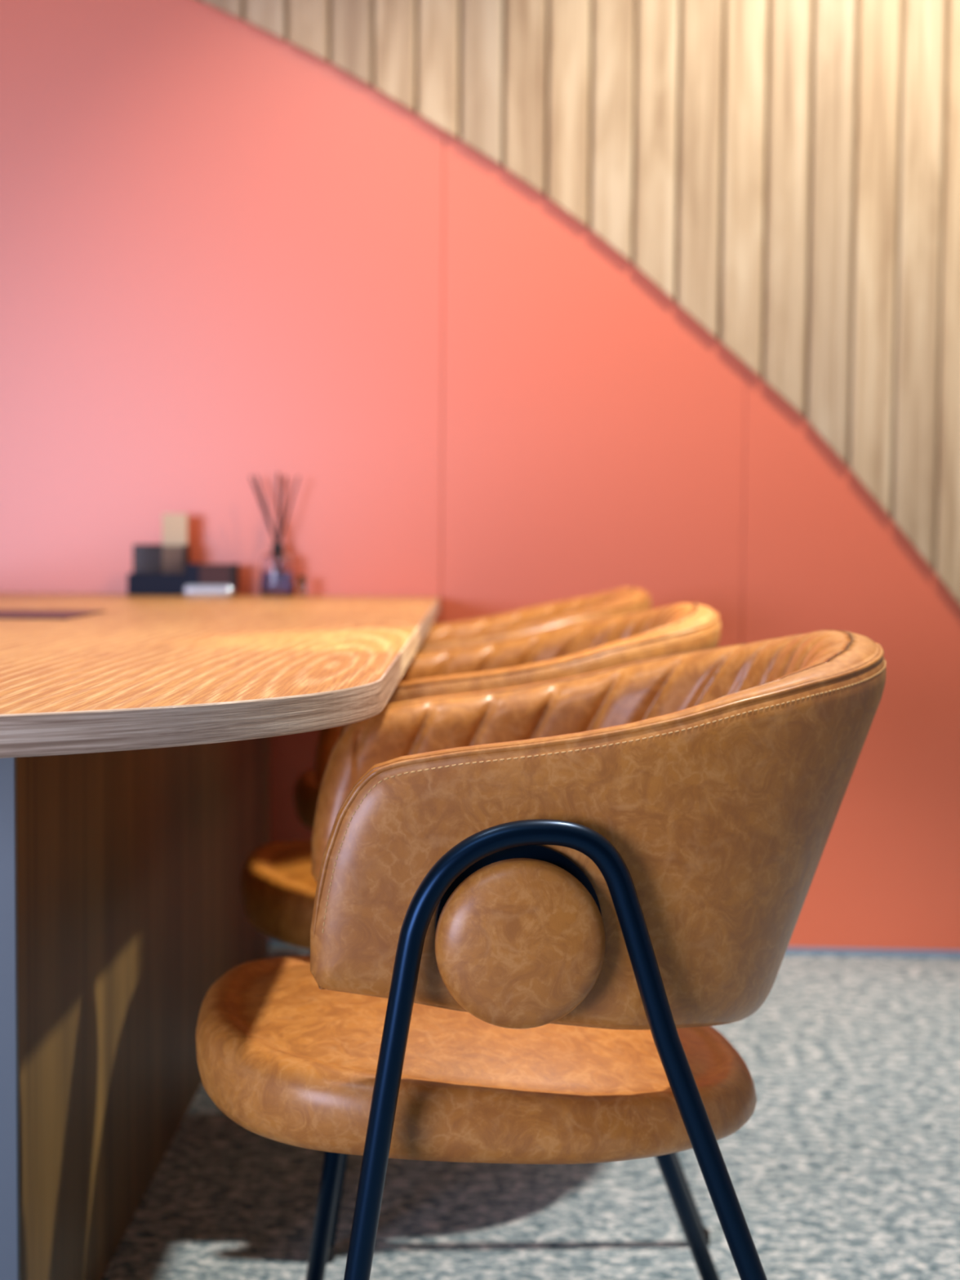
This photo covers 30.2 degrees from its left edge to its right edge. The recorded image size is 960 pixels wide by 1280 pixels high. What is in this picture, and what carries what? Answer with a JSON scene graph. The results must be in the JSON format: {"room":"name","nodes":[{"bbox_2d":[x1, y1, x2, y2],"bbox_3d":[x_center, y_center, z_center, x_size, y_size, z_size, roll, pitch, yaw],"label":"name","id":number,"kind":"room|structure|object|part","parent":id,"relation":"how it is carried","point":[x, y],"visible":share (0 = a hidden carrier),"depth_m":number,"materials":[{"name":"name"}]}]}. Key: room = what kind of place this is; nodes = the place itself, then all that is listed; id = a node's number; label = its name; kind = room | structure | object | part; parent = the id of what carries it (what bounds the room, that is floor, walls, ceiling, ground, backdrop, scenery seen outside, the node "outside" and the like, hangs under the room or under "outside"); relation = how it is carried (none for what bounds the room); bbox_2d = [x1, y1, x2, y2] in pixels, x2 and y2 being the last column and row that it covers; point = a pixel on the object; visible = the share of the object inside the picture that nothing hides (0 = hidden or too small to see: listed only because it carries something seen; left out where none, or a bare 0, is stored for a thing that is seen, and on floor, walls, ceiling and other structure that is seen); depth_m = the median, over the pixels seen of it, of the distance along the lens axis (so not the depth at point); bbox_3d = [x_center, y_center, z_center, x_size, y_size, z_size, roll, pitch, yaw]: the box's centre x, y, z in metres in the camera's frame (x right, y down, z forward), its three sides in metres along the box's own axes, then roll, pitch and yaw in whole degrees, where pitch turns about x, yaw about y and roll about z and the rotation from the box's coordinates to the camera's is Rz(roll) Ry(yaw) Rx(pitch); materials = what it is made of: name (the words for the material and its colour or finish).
{"room":"meeting room","nodes":[
{"label":"meeting room","id":0,"kind":"room"},
{"bbox_2d":[0,0,959,950],"bbox_3d":[0.005,-0.693,3.783,6.011,2.700,0.120,1,3,3],"label":"wall","id":1,"kind":"structure","parent":0,"point":[228,255],"depth_m":3.74,"materials":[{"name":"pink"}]},
{"bbox_2d":[198,0,959,604],"bbox_3d":[0.005,-0.697,3.712,6.006,2.685,0.020,1,3,3],"label":"cladding","id":2,"kind":"object","parent":1,"relation":"attached to","point":[786,173],"visible":1,"depth_m":3.67,"materials":[{"name":"brown wood"}]},
{"bbox_2d":[269,937,959,957],"bbox_3d":[-0.005,0.651,3.794,6.007,0.014,0.009,1,3,3],"label":"baseboard","id":3,"kind":"structure","parent":1,"relation":"attached to","point":[799,951],"depth_m":3.75,"materials":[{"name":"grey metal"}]},
{"bbox_2d":[102,944,959,1279],"bbox_3d":[-0.007,0.889,0.601,6.200,0.100,7.500,0,3,0],"label":"floor","id":4,"kind":"structure","parent":0,"point":[845,1165],"depth_m":2.39,"materials":[{"name":"grey carpet"}]},
{"bbox_2d":[0,592,439,1279],"bbox_3d":[-0.688,0.350,2.485,1.200,0.752,2.682,0,3,0],"label":"conference table","id":5,"kind":"object","parent":4,"relation":"on","point":[135,731],"visible":0.99,"depth_m":2.00,"materials":[{"name":"brown wood"}]},
{"bbox_3d":[-0.472,0.355,2.714,0.062,0.720,2.022,0,3,0],"label":"support panel","id":6,"kind":"part","parent":5,"relation":"part of","materials":[{"name":"brown wood"}]},
{"bbox_2d":[127,544,189,595],"bbox_3d":[-0.671,-0.147,3.720,0.120,0.106,0.080,0,3,0],"label":"desk organizer","id":7,"kind":"object","parent":5,"relation":"on","point":[158,570],"visible":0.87,"depth_m":3.68,"materials":[{"name":"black plastic"}]},
{"bbox_3d":[-0.665,-0.167,3.681,0.108,0.058,0.003,0,3,0],"label":"pane","id":8,"kind":"part","parent":7,"relation":"part of","materials":[{"name":"grey plastic"}]},
{"bbox_2d":[162,513,187,563],"bbox_3d":[-0.636,-0.202,3.709,0.052,0.124,0.008,0,3,0],"label":"card","id":9,"kind":"object","parent":7,"relation":"in","point":[175,526],"visible":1,"depth_m":3.70,"materials":[{"name":"beige paper"}]},
{"bbox_2d":[183,563,239,596],"bbox_3d":[-0.561,-0.126,3.704,0.108,0.067,0.075,0,3,0],"label":"box","id":10,"kind":"object","parent":5,"relation":"on","point":[200,579],"visible":1,"depth_m":3.68,"materials":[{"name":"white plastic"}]},
{"bbox_2d":[248,472,299,596],"bbox_3d":[-0.433,-0.221,3.714,0.091,0.259,0.081,-2,4,-32],"label":"reed diffuser","id":11,"kind":"object","parent":5,"relation":"on","point":[277,567],"visible":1,"depth_m":3.70,"materials":[{"name":"clear glass"}]},
{"bbox_2d":[260,552,295,596],"bbox_3d":[-0.423,-0.137,3.720,0.073,0.090,0.073,0,3,0],"label":"bottle","id":12,"kind":"object","parent":11,"relation":"attached to","point":[277,569],"depth_m":3.69,"materials":[{"name":"purple glass"}]},
{"bbox_2d":[293,586,651,829],"bbox_3d":[-0.015,0.297,3.243,0.654,0.791,0.586,0,3,-5],"label":"armchair","id":13,"kind":"object","parent":4,"relation":"on","point":[625,600],"visible":0.21,"depth_m":3.15,"materials":[{"name":"brown leather"}]},
{"bbox_3d":[-0.075,0.293,3.237,0.525,0.111,0.479,0,3,-5],"label":"seat","id":14,"kind":"part","parent":13,"relation":"part of","materials":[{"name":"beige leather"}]},
{"bbox_3d":[0.039,0.076,3.234,0.540,0.348,0.503,0,3,-5],"label":"backrest","id":15,"kind":"part","parent":13,"relation":"part of","materials":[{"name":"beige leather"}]},
{"bbox_2d":[240,603,720,1263],"bbox_3d":[-0.001,0.344,2.424,0.654,0.791,0.586,0,3,-7],"label":"armchair","id":16,"kind":"object","parent":4,"relation":"on","point":[278,886],"visible":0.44,"depth_m":2.28,"materials":[{"name":"brown leather"}]},
{"bbox_3d":[-0.060,0.340,2.416,0.525,0.111,0.479,0,3,-7],"label":"seat","id":17,"kind":"part","parent":16,"relation":"part of","materials":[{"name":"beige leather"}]},
{"bbox_3d":[0.054,0.123,2.417,0.540,0.348,0.503,0,3,-7],"label":"backrest","id":18,"kind":"part","parent":16,"relation":"part of","materials":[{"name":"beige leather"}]},
{"bbox_3d":[0.046,0.428,2.162,0.488,0.653,0.021,0,3,-7],"label":"leg frame","id":19,"kind":"part","parent":16,"relation":"part of","materials":[{"name":"black metal"}]},
{"bbox_2d":[195,630,886,1279],"bbox_3d":[0.055,0.385,1.706,0.654,0.791,0.586,0,3,-5],"label":"armchair","id":20,"kind":"object","parent":4,"relation":"on","point":[538,908],"visible":1,"depth_m":1.47,"materials":[{"name":"brown leather"}]},
{"bbox_3d":[-0.005,0.381,1.700,0.525,0.111,0.479,0,3,-5],"label":"seat","id":21,"kind":"part","parent":20,"relation":"part of","materials":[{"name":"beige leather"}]},
{"bbox_3d":[0.044,0.438,1.979,0.488,0.653,0.021,0,3,-5],"label":"leg frame","id":22,"kind":"part","parent":20,"relation":"part of","materials":[{"name":"black metal"}]},
{"bbox_3d":[0.032,0.232,1.442,0.137,0.137,0.012,0,3,-5],"label":"mounting plate","id":23,"kind":"part","parent":20,"relation":"part of","materials":[{"name":"brown leather"}]},
{"bbox_3d":[0.094,0.469,1.442,0.488,0.653,0.021,0,3,-5],"label":"leg frame","id":24,"kind":"part","parent":20,"relation":"part of","materials":[{"name":"black metal"}]},
{"bbox_3d":[0.110,0.164,1.698,0.540,0.348,0.503,0,3,-5],"label":"backrest","id":25,"kind":"part","parent":20,"relation":"part of","materials":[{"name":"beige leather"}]}
]}

